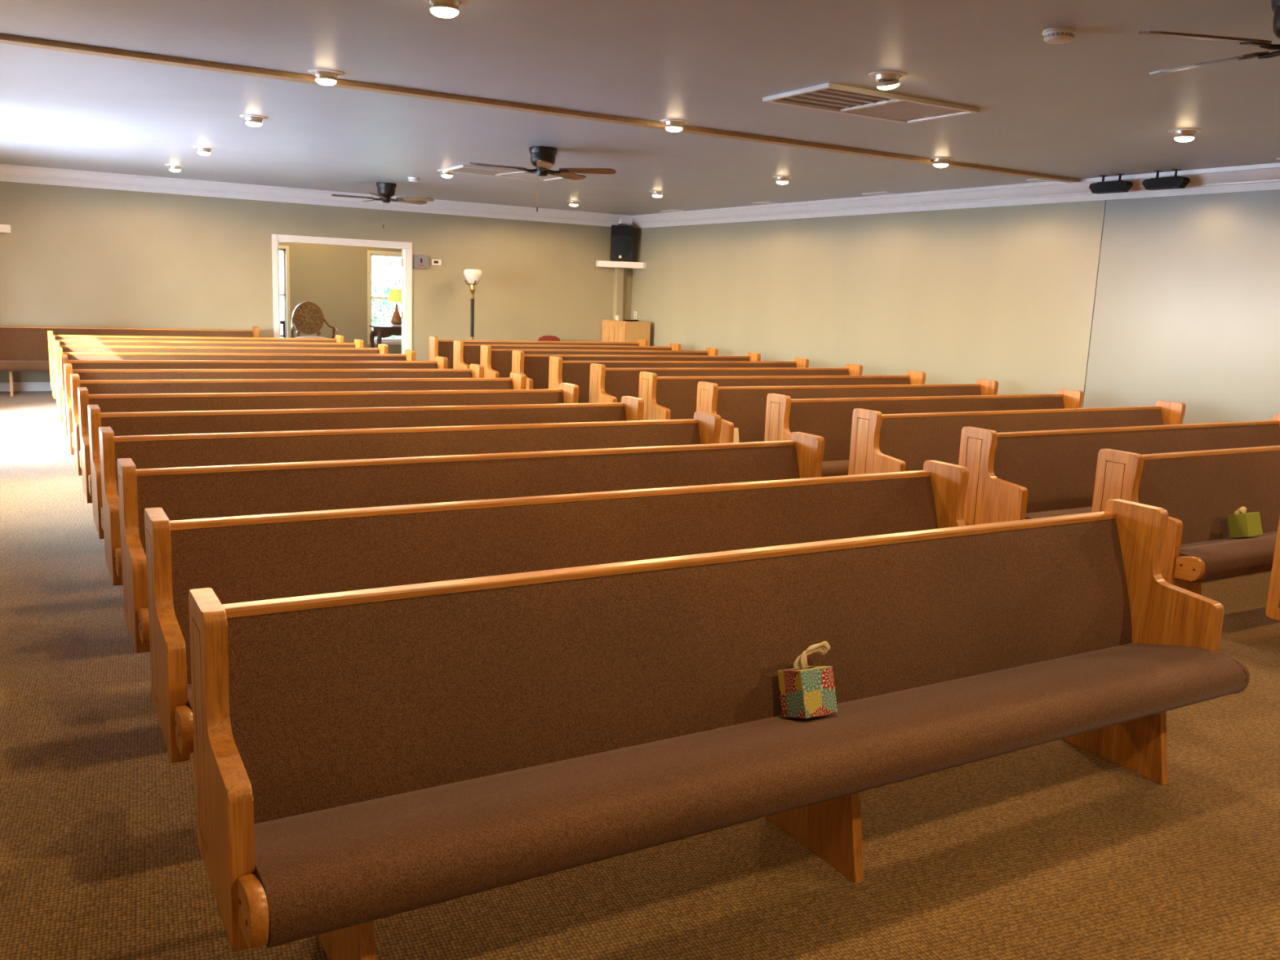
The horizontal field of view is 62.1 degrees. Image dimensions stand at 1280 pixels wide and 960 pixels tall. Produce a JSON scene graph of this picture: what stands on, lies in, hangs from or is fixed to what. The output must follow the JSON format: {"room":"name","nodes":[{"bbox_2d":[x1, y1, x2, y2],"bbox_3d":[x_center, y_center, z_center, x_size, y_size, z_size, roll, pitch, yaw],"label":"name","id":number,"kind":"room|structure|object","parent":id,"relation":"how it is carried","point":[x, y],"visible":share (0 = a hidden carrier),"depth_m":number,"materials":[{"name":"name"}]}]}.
{"room":"house of worship","nodes":[
{"label":"house of worship","id":0,"kind":"room"},
{"bbox_2d":[0,181,634,382],"bbox_3d":[-4.247,-2.684,15.143,9.823,2.735,0.120,-4,12,-30],"label":"wall","id":1,"kind":"structure","parent":0,"point":[70,256],"depth_m":14.32,"materials":[{"name":"beige paint"}]},
{"bbox_2d":[0,224,11,232],"bbox_3d":[-7.856,-3.006,12.603,0.674,0.095,0.455,-4,12,-30],"label":"wall shelf","id":2,"kind":"object","parent":1,"relation":"attached to","point":[3,228],"visible":1,"depth_m":12.85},
{"bbox_2d":[0,382,52,391],"bbox_3d":[-6.719,-1.230,13.893,3.745,0.112,0.016,-4,12,-30],"label":"baseboard","id":3,"kind":"structure","parent":1,"relation":"attached to","point":[4,386],"depth_m":13.32,"materials":[{"name":"wood"}]},
{"bbox_2d":[0,164,633,226],"bbox_3d":[-4.136,-3.914,14.819,9.423,0.193,0.122,-4,12,-30],"label":"trim","id":4,"kind":"structure","parent":1,"relation":"attached to","point":[9,173],"depth_m":14.36,"materials":[{"name":"paint"}]},
{"bbox_2d":[271,234,412,354],"bbox_3d":[-4.240,-2.377,15.200,1.970,2.110,0.145,-4,12,-30],"label":"door frame","id":5,"kind":"structure","parent":1,"relation":"in","point":[276,238],"depth_m":15.06,"materials":[{"name":"wood"}]},
{"bbox_2d":[401,248,403,354],"bbox_3d":[-3.592,-2.472,16.144,0.060,2.000,0.876,0,10,-12],"label":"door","id":6,"kind":"structure","parent":5,"relation":"attached to","point":[402,249],"depth_m":15.69,"materials":[{"name":"white wood"}]},
{"bbox_2d":[413,254,427,269],"bbox_3d":[-3.211,-3.193,15.552,0.205,0.200,0.052,-4,12,-30],"label":"alarm box","id":7,"kind":"object","parent":1,"relation":"attached to","point":[420,261],"visible":1,"depth_m":15.53,"materials":[{"name":"grey plastic"}]},
{"bbox_2d":[431,259,441,265],"bbox_3d":[-3.006,-3.212,15.682,0.145,0.085,0.032,-4,12,-30],"label":"thermostat","id":8,"kind":"object","parent":1,"relation":"attached to","point":[434,262],"visible":1,"depth_m":15.67,"materials":[{"name":"white plastic"}]},
{"bbox_2d":[613,267,624,319],"bbox_3d":[-0.349,-3.018,17.240,0.115,0.832,0.120,-4,12,-30],"label":"post","id":9,"kind":"object","parent":1,"relation":"attached to","point":[619,272],"depth_m":17.20,"materials":[{"name":"beige paint"}]},
{"bbox_2d":[595,260,646,268],"bbox_3d":[-0.300,-3.444,16.985,0.674,0.093,0.455,-4,12,-30],"label":"wall shelf","id":10,"kind":"object","parent":1,"relation":"attached to","point":[598,263],"visible":1,"depth_m":16.94,"materials":[{"name":"wood"}]},
{"bbox_2d":[609,223,633,262],"bbox_3d":[-0.288,-3.796,17.010,0.359,0.592,0.224,3,10,2],"label":"loudspeaker","id":11,"kind":"object","parent":10,"relation":"on","point":[621,236],"visible":0.98,"depth_m":16.91,"materials":[{"name":"black plastic"}]},
{"bbox_2d":[611,237,631,257],"bbox_3d":[-0.296,-3.698,16.920,0.316,0.316,0.010,3,10,2],"label":"grille","id":12,"kind":"object","parent":11,"relation":"attached to","point":[620,246],"depth_m":16.92,"materials":[{"name":"fabric"}]},
{"bbox_2d":[617,215,632,224],"bbox_3d":[-0.243,-4.184,17.068,0.210,0.134,0.119,-4,12,-30],"label":"trim","id":13,"kind":"structure","parent":1,"relation":"attached to","point":[624,220],"depth_m":17.02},
{"bbox_2d":[279,241,401,354],"bbox_3d":[-4.855,-3.152,17.637,5.600,2.735,0.120,-4,12,-30],"label":"wall","id":14,"kind":"structure","parent":0,"point":[333,277],"depth_m":17.47,"materials":[{"name":"beige paint"}]},
{"bbox_2d":[279,244,290,337],"bbox_3d":[-6.095,-2.960,16.902,1.000,1.555,0.088,-4,12,-30],"label":"window","id":15,"kind":"structure","parent":14,"relation":"in","point":[285,264],"depth_m":17.09,"materials":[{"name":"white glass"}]},
{"bbox_2d":[367,249,401,344],"bbox_3d":[-4.142,-3.081,18.033,1.000,1.555,0.088,-4,12,-30],"label":"window","id":16,"kind":"structure","parent":14,"relation":"in","point":[378,253],"depth_m":17.84,"materials":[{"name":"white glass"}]},
{"bbox_2d":[0,391,1279,959],"bbox_3d":[-0.192,0.110,8.440,9.823,0.100,21.671,-4,12,-30],"label":"floor","id":17,"kind":"structure","parent":0,"point":[1056,850],"depth_m":3.00,"materials":[{"name":"carpet"}]},
{"bbox_2d":[0,325,258,396],"bbox_3d":[-6.474,-1.530,13.499,3.170,0.860,0.599,-4,12,-30],"label":"pew","id":18,"kind":"object","parent":17,"relation":"on","point":[22,348],"visible":0.21,"depth_m":13.12,"materials":[{"name":"brown wood"}]},
{"bbox_2d":[47,330,343,389],"bbox_3d":[-4.979,-1.245,12.233,3.170,0.860,0.599,-4,12,-30],"label":"pew","id":19,"kind":"object","parent":17,"relation":"on","point":[339,339],"visible":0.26,"depth_m":12.29,"materials":[{"name":"brown wood"}]},
{"bbox_2d":[48,335,363,399],"bbox_3d":[-4.539,-1.093,11.473,3.170,0.860,0.599,-4,12,-30],"label":"pew","id":20,"kind":"object","parent":17,"relation":"on","point":[357,343],"visible":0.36,"depth_m":11.47,"materials":[{"name":"brown wood"}]},
{"bbox_2d":[53,340,388,408],"bbox_3d":[-4.069,-0.936,10.699,3.170,0.860,0.599,-4,12,-30],"label":"pew","id":21,"kind":"object","parent":17,"relation":"on","point":[382,348],"visible":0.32,"depth_m":10.74,"materials":[{"name":"brown wood"}]},
{"bbox_2d":[55,346,416,422],"bbox_3d":[-3.597,-0.772,9.881,3.170,0.860,0.599,-4,12,-30],"label":"pew","id":22,"kind":"object","parent":17,"relation":"on","point":[410,355],"visible":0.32,"depth_m":9.96,"materials":[{"name":"brown wood"}]},
{"bbox_2d":[60,354,448,437],"bbox_3d":[-3.133,-0.615,9.104,3.170,0.860,0.599,-4,12,-30],"label":"pew","id":23,"kind":"object","parent":17,"relation":"on","point":[441,362],"visible":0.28,"depth_m":9.15,"materials":[{"name":"brown wood"}]},
{"bbox_2d":[63,363,484,454],"bbox_3d":[-2.684,-0.460,8.330,3.170,0.860,0.599,-4,12,-30],"label":"pew","id":24,"kind":"object","parent":17,"relation":"on","point":[476,371],"visible":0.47,"depth_m":8.31,"materials":[{"name":"brown wood"}]},
{"bbox_2d":[280,320,284,337],"bbox_3d":[-5.756,-2.075,16.731,0.420,0.860,0.380,-4,12,-30],"label":"chair","id":25,"kind":"object","parent":17,"relation":"on","point":[282,322],"visible":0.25,"depth_m":16.91,"materials":[{"name":"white wood"}]},
{"bbox_2d":[70,372,526,475],"bbox_3d":[-2.244,-0.312,7.596,3.170,0.860,0.599,-4,12,-30],"label":"pew","id":26,"kind":"object","parent":17,"relation":"on","point":[517,380],"visible":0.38,"depth_m":7.58,"materials":[{"name":"brown wood"}]},
{"bbox_2d":[290,301,337,338],"bbox_3d":[-5.052,-2.144,16.348,0.704,1.200,0.547,-4,12,-30],"label":"armchair","id":27,"kind":"object","parent":17,"relation":"on","point":[308,317],"visible":0.59,"depth_m":16.43,"materials":[{"name":"brown wood"}]},
{"bbox_2d":[295,304,321,331],"bbox_3d":[-5.141,-2.510,16.462,0.424,0.444,0.065,-4,12,-30],"label":"cushion","id":28,"kind":"object","parent":27,"relation":"on","point":[308,317],"depth_m":16.44,"materials":[{"name":"fabric"}]},
{"bbox_2d":[77,382,578,502],"bbox_3d":[-1.783,-0.155,6.817,3.170,0.860,0.599,-4,12,-30],"label":"pew","id":29,"kind":"object","parent":17,"relation":"on","point":[567,393],"visible":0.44,"depth_m":6.78,"materials":[{"name":"brown wood"}]},
{"bbox_2d":[87,395,644,538],"bbox_3d":[-1.320,0.002,6.041,3.170,0.860,0.599,-4,12,-30],"label":"pew","id":30,"kind":"object","parent":17,"relation":"on","point":[630,408],"visible":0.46,"depth_m":6.00,"materials":[{"name":"brown wood"}]},
{"bbox_2d":[368,324,401,347],"bbox_3d":[-4.071,-2.136,17.632,0.720,0.828,0.489,-4,12,-30],"label":"side table","id":31,"kind":"object","parent":17,"relation":"on","point":[381,331],"visible":0.29,"depth_m":17.35,"materials":[{"name":"brown wood"}]},
{"bbox_2d":[386,287,401,326],"bbox_3d":[-4.016,-2.855,17.520,0.300,0.630,0.300,-4,12,-30],"label":"table lamp","id":32,"kind":"object","parent":31,"relation":"on","point":[395,295],"visible":0.92,"depth_m":17.44,"materials":[{"name":"yellow fabric"}]},
{"bbox_2d":[98,411,721,586],"bbox_3d":[-0.880,0.153,5.289,3.170,0.860,0.599,-4,12,-30],"label":"pew","id":33,"kind":"object","parent":17,"relation":"on","point":[188,450],"visible":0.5,"depth_m":5.21,"materials":[{"name":"brown wood"}]},
{"bbox_2d":[117,431,824,653],"bbox_3d":[-0.422,0.307,4.523,3.170,0.860,0.599,-4,12,-30],"label":"pew","id":34,"kind":"object","parent":17,"relation":"on","point":[196,492],"visible":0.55,"depth_m":4.42,"materials":[{"name":"brown wood"}]},
{"bbox_2d":[463,268,482,340],"bbox_3d":[-2.478,-2.214,15.683,0.284,1.763,0.284,-4,12,-30],"label":"floor lamp","id":35,"kind":"object","parent":17,"relation":"on","point":[473,277],"visible":0.79,"depth_m":15.54,"materials":[{"name":"glass"}]},
{"bbox_2d":[468,283,475,298],"bbox_3d":[-2.456,-2.773,15.584,0.124,0.218,0.124,-4,12,-30],"label":"socket","id":36,"kind":"object","parent":35,"relation":"attached to","point":[472,285],"depth_m":15.55,"materials":[{"name":"gold metal"}]},
{"bbox_2d":[429,336,648,368],"bbox_3d":[-1.233,-1.478,14.402,3.170,0.860,0.599,-4,12,-30],"label":"pew","id":37,"kind":"object","parent":17,"relation":"on","point":[437,348],"visible":0.23,"depth_m":14.14,"materials":[{"name":"brown wood"}]},
{"bbox_2d":[537,335,559,341],"bbox_3d":[-1.340,-1.823,16.477,0.440,0.809,0.491,-4,12,-30],"label":"chair","id":38,"kind":"object","parent":17,"relation":"on","point":[545,338],"visible":0.17,"depth_m":16.54,"materials":[{"name":"fabric"}]},
{"bbox_2d":[144,460,968,763],"bbox_3d":[0.051,0.468,3.723,3.170,0.860,0.599,-4,12,-30],"label":"pew","id":39,"kind":"object","parent":17,"relation":"on","point":[273,556],"visible":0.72,"depth_m":3.58,"materials":[{"name":"brown wood"}]},
{"bbox_2d":[453,340,680,368],"bbox_3d":[-0.786,-1.327,13.657,3.170,0.860,0.599,-4,12,-30],"label":"pew","id":40,"kind":"object","parent":17,"relation":"on","point":[464,354],"visible":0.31,"depth_m":13.40,"materials":[{"name":"brown wood"}]},
{"bbox_2d":[480,345,718,377],"bbox_3d":[-0.339,-1.171,12.880,3.170,0.860,0.599,-4,12,-30],"label":"pew","id":41,"kind":"object","parent":17,"relation":"on","point":[497,362],"visible":0.29,"depth_m":12.55,"materials":[{"name":"brown wood"}]},
{"bbox_2d":[600,319,651,346],"bbox_3d":[-0.254,-2.020,17.074,0.491,1.073,0.799,-4,12,-30],"label":"storage cabinet","id":42,"kind":"object","parent":17,"relation":"on","point":[612,331],"visible":0.41,"depth_m":16.74,"materials":[{"name":"brown wood"}]},
{"bbox_2d":[511,350,760,389],"bbox_3d":[0.121,-1.015,12.102,3.170,0.860,0.599,-4,12,-30],"label":"pew","id":43,"kind":"object","parent":17,"relation":"on","point":[535,366],"visible":0.27,"depth_m":11.75,"materials":[{"name":"brown wood"}]},
{"bbox_2d":[548,355,808,403],"bbox_3d":[0.585,-0.863,11.351,3.170,0.860,0.599,-4,12,-30],"label":"pew","id":44,"kind":"object","parent":17,"relation":"on","point":[574,372],"visible":0.25,"depth_m":11.13,"materials":[{"name":"brown wood"}]},
{"bbox_2d":[188,498,1249,959],"bbox_3d":[0.511,0.625,2.945,3.170,0.860,0.599,-4,12,-30],"label":"pew","id":45,"kind":"object","parent":17,"relation":"on","point":[362,757],"visible":1,"depth_m":2.69,"materials":[{"name":"fabric"}]},
{"bbox_2d":[777,640,837,718],"bbox_3d":[0.485,0.565,2.975,0.152,0.210,0.142,-3,12,-29],"label":"tissue box","id":46,"kind":"object","parent":45,"relation":"on","point":[806,691],"visible":1,"depth_m":2.94,"materials":[{"name":"cardboard"}]},
{"bbox_2d":[589,363,862,403],"bbox_3d":[1.037,-0.706,10.572,3.170,0.860,0.599,-4,12,-30],"label":"pew","id":47,"kind":"object","parent":17,"relation":"on","point":[606,384],"visible":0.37,"depth_m":10.26,"materials":[{"name":"brown wood"}]},
{"bbox_2d":[638,370,925,420],"bbox_3d":[1.499,-0.548,9.788,3.170,0.860,0.599,-4,12,-30],"label":"pew","id":48,"kind":"object","parent":17,"relation":"on","point":[664,397],"visible":0.34,"depth_m":9.39,"materials":[{"name":"brown wood"}]},
{"bbox_2d":[696,378,998,443],"bbox_3d":[1.959,-0.391,9.005,3.170,0.860,0.599,-4,12,-30],"label":"pew","id":49,"kind":"object","parent":17,"relation":"on","point":[744,408],"visible":0.29,"depth_m":8.63,"materials":[{"name":"brown wood"}]},
{"bbox_2d":[733,427,738,442],"bbox_3d":[0.699,-0.356,8.308,0.112,0.175,0.136,-2,11,-22],"label":"tissue box","id":50,"kind":"object","parent":49,"relation":"on","point":[735,439],"visible":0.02,"depth_m":8.27,"materials":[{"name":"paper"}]},
{"bbox_2d":[764,388,1083,476],"bbox_3d":[2.412,-0.232,8.211,3.170,0.860,0.599,-4,12,-30],"label":"pew","id":51,"kind":"object","parent":17,"relation":"on","point":[830,419],"visible":0.41,"depth_m":7.87,"materials":[{"name":"brown wood"}]},
{"bbox_2d":[848,400,1186,475],"bbox_3d":[2.866,-0.071,7.409,3.170,0.860,0.599,-4,12,-30],"label":"pew","id":52,"kind":"object","parent":17,"relation":"on","point":[880,442],"visible":0.38,"depth_m":7.11,"materials":[{"name":"brown wood"}]},
{"bbox_2d":[958,413,1279,525],"bbox_3d":[3.330,0.084,6.641,3.170,0.860,0.599,-4,12,-30],"label":"pew","id":53,"kind":"object","parent":17,"relation":"on","point":[1014,476],"visible":0.46,"depth_m":6.31,"materials":[{"name":"brown wood"}]},
{"bbox_2d":[1091,445,1279,595],"bbox_3d":[3.794,0.231,5.919,3.170,0.860,0.599,-4,12,-30],"label":"pew","id":54,"kind":"object","parent":17,"relation":"on","point":[1197,490],"visible":0.54,"depth_m":5.50,"materials":[{"name":"brown wood"}]},
{"bbox_2d":[1226,506,1262,537],"bbox_3d":[3.179,0.224,5.580,0.117,0.173,0.134,-3,11,-26],"label":"tissue box","id":55,"kind":"object","parent":54,"relation":"on","point":[1242,523],"visible":1,"depth_m":5.55,"materials":[{"name":"cardboard"}]},
{"bbox_2d":[1265,517,1279,620],"bbox_3d":[4.250,0.388,5.137,3.170,0.860,0.599,-4,12,-30],"label":"pew","id":56,"kind":"object","parent":17,"relation":"on","point":[1273,606],"visible":1,"depth_m":4.58,"materials":[{"name":"brown wood"}]},
{"bbox_2d":[0,0,1279,215],"bbox_3d":[0.568,-2.459,6.852,9.823,0.100,19.091,-4,12,-30],"label":"ceiling","id":57,"kind":"structure","parent":0,"point":[1089,105],"depth_m":6.45,"materials":[{"name":"paint"}]},
{"bbox_2d":[164,164,184,172],"bbox_3d":[-5.272,-3.530,12.043,0.206,0.072,0.206,-5,12,-34],"label":"ceiling light","id":58,"kind":"object","parent":57,"relation":"attached to","point":[175,168],"visible":1,"depth_m":12.00,"materials":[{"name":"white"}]},
{"bbox_2d":[168,165,181,168],"bbox_3d":[-5.271,-3.550,12.039,0.136,0.030,0.136,-5,12,-34],"label":"socket","id":59,"kind":"object","parent":58,"relation":"attached to","point":[170,166],"depth_m":11.99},
{"bbox_2d":[191,146,215,155],"bbox_3d":[-4.203,-3.166,10.236,0.206,0.072,0.206,9,12,34],"label":"ceiling light","id":60,"kind":"object","parent":57,"relation":"attached to","point":[202,150],"visible":1,"depth_m":10.19,"materials":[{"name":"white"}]},
{"bbox_2d":[195,147,211,151],"bbox_3d":[-4.202,-3.187,10.233,0.136,0.030,0.136,9,12,34],"label":"socket","id":61,"kind":"object","parent":60,"relation":"attached to","point":[199,149],"depth_m":10.19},
{"bbox_2d":[239,114,267,126],"bbox_3d":[-2.954,-2.741,8.125,0.206,0.072,0.206,5,10,15],"label":"ceiling light","id":62,"kind":"object","parent":57,"relation":"attached to","point":[251,120],"visible":1,"depth_m":8.07,"materials":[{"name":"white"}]},
{"bbox_2d":[244,115,262,121],"bbox_3d":[-2.953,-2.761,8.121,0.136,0.030,0.136,5,10,15],"label":"socket","id":63,"kind":"object","parent":62,"relation":"attached to","point":[248,118],"depth_m":8.07,"materials":[{"name":"metal"}]},
{"bbox_2d":[307,68,343,85],"bbox_3d":[-1.850,-2.365,6.259,0.206,0.072,0.206,4,10,7],"label":"ceiling light","id":64,"kind":"object","parent":57,"relation":"attached to","point":[325,77],"visible":1,"depth_m":6.21,"materials":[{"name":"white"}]},
{"bbox_2d":[314,71,337,79],"bbox_3d":[-1.849,-2.385,6.255,0.136,0.030,0.136,4,10,7],"label":"socket","id":65,"kind":"object","parent":64,"relation":"attached to","point":[318,74],"depth_m":6.21,"materials":[{"name":"metal"}]},
{"bbox_2d":[331,182,434,227],"bbox_3d":[-3.212,-3.414,13.216,1.200,0.545,1.254,-1,11,-18],"label":"ceiling fan","id":66,"kind":"object","parent":57,"relation":"hanging from","point":[385,190],"visible":1,"depth_m":13.12,"materials":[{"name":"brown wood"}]},
{"bbox_2d":[407,177,419,182],"bbox_3d":[-2.630,-3.487,12.341,0.138,0.048,0.138,-4,12,-30],"label":"smoke detector","id":67,"kind":"object","parent":57,"relation":"attached to","point":[410,179],"visible":1,"depth_m":12.29,"materials":[{"name":"white plastic"}]},
{"bbox_2d":[422,0,468,17],"bbox_3d":[-0.837,-2.020,4.546,0.206,0.072,0.206,10,13,37],"label":"ceiling light","id":68,"kind":"object","parent":57,"relation":"attached to","point":[439,8],"visible":1,"depth_m":4.51,"materials":[{"name":"glass"}]},
{"bbox_2d":[428,0,460,8],"bbox_3d":[-0.836,-2.041,4.542,0.136,0.030,0.136,10,13,37],"label":"socket","id":69,"kind":"object","parent":68,"relation":"attached to","point":[433,3],"depth_m":4.50,"materials":[{"name":"metal"}]},
{"bbox_2d":[437,169,453,177],"bbox_3d":[-2.081,-3.296,11.454,0.206,0.072,0.206,-2,11,-25],"label":"ceiling light","id":70,"kind":"object","parent":57,"relation":"attached to","point":[444,174],"visible":0.84,"depth_m":11.41,"materials":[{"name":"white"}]},
{"bbox_2d":[440,170,453,173],"bbox_3d":[-2.080,-3.316,11.450,0.136,0.030,0.136,-2,11,-25],"label":"socket","id":71,"kind":"object","parent":70,"relation":"attached to","point":[442,171],"depth_m":11.40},
{"bbox_2d":[443,164,563,181],"bbox_3d":[-1.428,-3.273,11.338,1.200,0.024,0.580,-4,12,-30],"label":"ceiling vent","id":72,"kind":"object","parent":57,"relation":"in","point":[466,169],"visible":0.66,"depth_m":11.33,"materials":[{"name":"white plastic"}]},
{"bbox_2d":[0,33,1080,182],"bbox_3d":[0.106,-2.551,7.635,9.178,0.030,0.115,-4,12,-30],"label":"trim","id":73,"kind":"structure","parent":57,"relation":"attached to","point":[4,38],"depth_m":6.87,"materials":[{"name":"wood"}]},
{"bbox_2d":[469,146,616,211],"bbox_3d":[-0.904,-2.620,9.273,1.200,0.545,1.254,-2,11,-25],"label":"ceiling fan","id":74,"kind":"object","parent":57,"relation":"hanging from","point":[543,157],"visible":1,"depth_m":9.19,"materials":[{"name":"brown metal"}]},
{"bbox_2d":[566,200,580,206],"bbox_3d":[-0.918,-3.828,14.723,0.206,0.072,0.206,3,10,3],"label":"ceiling light","id":75,"kind":"object","parent":57,"relation":"attached to","point":[573,203],"visible":1,"depth_m":14.67,"materials":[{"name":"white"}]},
{"bbox_2d":[648,191,666,197],"bbox_3d":[0.211,-3.444,12.815,0.206,0.072,0.206,8,11,28],"label":"ceiling light","id":76,"kind":"object","parent":57,"relation":"attached to","point":[655,193],"visible":1,"depth_m":12.77,"materials":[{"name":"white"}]},
{"bbox_2d":[652,191,662,194],"bbox_3d":[0.212,-3.464,12.812,0.136,0.030,0.136,8,11,28],"label":"socket","id":77,"kind":"object","parent":76,"relation":"attached to","point":[653,193],"depth_m":12.76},
{"bbox_2d":[660,208,683,212],"bbox_3d":[0.472,-3.964,15.636,0.150,0.012,0.400,-4,12,-30],"label":"ceiling vent","id":78,"kind":"object","parent":57,"relation":"in","point":[674,210],"visible":1,"depth_m":15.63,"materials":[{"name":"white plastic"}]},
{"bbox_2d":[659,119,688,132],"bbox_3d":[0.242,-2.505,7.527,0.206,0.072,0.206,11,13,39],"label":"ceiling light","id":79,"kind":"object","parent":57,"relation":"attached to","point":[672,125],"visible":1,"depth_m":7.48,"materials":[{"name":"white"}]},
{"bbox_2d":[664,120,684,126],"bbox_3d":[0.242,-2.525,7.524,0.136,0.030,0.136,11,13,39],"label":"socket","id":80,"kind":"object","parent":79,"relation":"attached to","point":[668,123],"depth_m":7.47,"materials":[{"name":"metal"}]},
{"bbox_2d":[752,200,780,204],"bbox_3d":[1.626,-3.571,13.686,0.150,0.012,0.400,-4,12,-30],"label":"ceiling vent","id":81,"kind":"object","parent":57,"relation":"in","point":[770,202],"visible":1,"depth_m":13.64,"materials":[{"name":"white plastic"}]},
{"bbox_2d":[772,175,792,184],"bbox_3d":[1.440,-3.025,10.738,0.206,0.072,0.206,9,12,35],"label":"ceiling light","id":82,"kind":"object","parent":57,"relation":"attached to","point":[780,180],"visible":1,"depth_m":10.69,"materials":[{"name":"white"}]},
{"bbox_2d":[776,177,789,180],"bbox_3d":[1.441,-3.046,10.734,0.136,0.030,0.136,9,12,35],"label":"socket","id":83,"kind":"object","parent":82,"relation":"attached to","point":[777,178],"depth_m":10.68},
{"bbox_2d":[762,82,979,124],"bbox_3d":[1.421,-2.303,6.521,1.200,0.024,0.620,-4,12,-30],"label":"ceiling vent","id":84,"kind":"object","parent":57,"relation":"in","point":[829,97],"visible":1,"depth_m":6.49,"materials":[{"name":"white plastic"}]},
{"bbox_2d":[862,191,896,195],"bbox_3d":[2.679,-3.212,11.905,0.150,0.012,0.400,-4,12,-30],"label":"ceiling vent","id":85,"kind":"object","parent":57,"relation":"in","point":[884,192],"visible":1,"depth_m":11.87,"materials":[{"name":"white plastic"}]},
{"bbox_2d":[867,71,907,89],"bbox_3d":[1.325,-2.132,5.696,0.206,0.079,0.206,-4,12,-30],"label":"ceiling light","id":86,"kind":"object","parent":57,"relation":"attached to","point":[887,80],"visible":1,"depth_m":5.66,"materials":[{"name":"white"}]},
{"bbox_2d":[875,73,900,81],"bbox_3d":[1.326,-2.156,5.692,0.136,0.030,0.136,-4,12,-30],"label":"socket","id":87,"kind":"object","parent":86,"relation":"attached to","point":[878,77],"depth_m":5.65,"materials":[{"name":"metal"}]},
{"bbox_2d":[928,156,954,168],"bbox_3d":[2.524,-2.656,8.906,0.206,0.072,0.206,2,10,0],"label":"ceiling light","id":88,"kind":"object","parent":57,"relation":"attached to","point":[940,162],"visible":1,"depth_m":8.86,"materials":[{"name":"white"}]},
{"bbox_2d":[933,158,949,162],"bbox_3d":[2.525,-2.677,8.902,0.136,0.030,0.136,2,10,0],"label":"socket","id":89,"kind":"object","parent":88,"relation":"attached to","point":[935,160],"depth_m":8.85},
{"bbox_2d":[1026,176,1071,182],"bbox_3d":[3.833,-2.820,9.954,0.150,0.012,0.400,-4,12,-30],"label":"ceiling vent","id":90,"kind":"object","parent":57,"relation":"in","point":[1028,180],"visible":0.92,"depth_m":10.04,"materials":[{"name":"white plastic"}]},
{"bbox_2d":[1042,26,1075,44],"bbox_3d":[1.835,-1.943,4.656,0.138,0.048,0.138,-4,12,-30],"label":"smoke detector","id":91,"kind":"object","parent":57,"relation":"attached to","point":[1059,35],"visible":1,"depth_m":4.61,"materials":[{"name":"white plastic"}]},
{"bbox_2d":[1088,173,1133,194],"bbox_3d":[4.219,-2.655,9.520,0.095,0.154,0.390,-4,12,-30],"label":"light","id":92,"kind":"object","parent":57,"relation":"attached to","point":[1119,186],"visible":1,"depth_m":9.47,"materials":[{"name":"black plastic"}]},
{"bbox_2d":[1142,168,1190,190],"bbox_3d":[4.488,-2.563,9.067,0.095,0.154,0.390,-4,12,-30],"label":"light","id":93,"kind":"object","parent":57,"relation":"attached to","point":[1175,181],"visible":1,"depth_m":9.02,"materials":[{"name":"black plastic"}]},
{"bbox_2d":[1168,128,1202,142],"bbox_3d":[3.618,-2.284,7.057,0.206,0.072,0.206,-7,14,-43],"label":"ceiling light","id":94,"kind":"object","parent":57,"relation":"attached to","point":[1181,135],"visible":1,"depth_m":7.01,"materials":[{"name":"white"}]},
{"bbox_2d":[1173,129,1196,136],"bbox_3d":[3.618,-2.305,7.054,0.136,0.030,0.136,-7,14,-43],"label":"socket","id":95,"kind":"object","parent":94,"relation":"attached to","point":[1176,132],"depth_m":7.01,"materials":[{"name":"metal"}]},
{"bbox_2d":[1138,0,1279,75],"bbox_3d":[2.531,-1.555,4.053,1.200,0.545,1.254,-7,14,-44],"label":"ceiling fan","id":96,"kind":"object","parent":57,"relation":"hanging from","point":[1275,3],"visible":1,"depth_m":3.98,"materials":[{"name":"brown wood"}]},
{"bbox_2d":[630,189,1279,424],"bbox_3d":[4.626,-1.328,9.527,0.154,2.735,18.771,-4,12,-30],"label":"wall","id":97,"kind":"structure","parent":0,"point":[1006,295],"depth_m":10.77,"materials":[{"name":"paint"}]},
{"bbox_2d":[633,311,636,319],"bbox_3d":[-0.078,-2.695,17.347,0.010,0.120,0.090,-4,12,-30],"label":"wall outlet","id":98,"kind":"object","parent":97,"relation":"attached to","point":[635,312],"visible":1,"depth_m":17.34,"materials":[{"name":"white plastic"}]},
{"bbox_2d":[631,162,1279,228],"bbox_3d":[4.561,-2.571,9.239,0.122,0.193,18.771,-4,12,-30],"label":"trim","id":99,"kind":"structure","parent":97,"relation":"attached to","point":[1259,177],"depth_m":10.96,"materials":[{"name":"paint"}]},
{"label":"outside","id":100,"kind":"structure","parent":0,"visible":0},
{"bbox_2d":[280,329,401,338],"bbox_3d":[-3.950,-3.407,27.637,22.800,0.060,15.999,-4,12,-30],"label":"lawn","id":101,"kind":"structure","parent":100,"point":[399,336],"depth_m":30.98,"materials":[{"name":"green plant"}]},
{"bbox_2d":[281,250,401,329],"bbox_3d":[-7.753,-6.421,30.646,5.252,4.524,5.157,-4,12,-30],"label":"tree","id":102,"kind":"object","parent":101,"relation":"on","point":[375,277],"visible":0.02,"depth_m":30.67,"materials":[{"name":"green plant"}]},
{"bbox_2d":[371,283,401,338],"bbox_3d":[-5.374,-3.386,22.668,2.618,1.589,2.680,-4,12,-30],"label":"shrub","id":103,"kind":"object","parent":101,"relation":"on","point":[377,291],"visible":0.08,"depth_m":22.09,"materials":[{"name":"green plant"}]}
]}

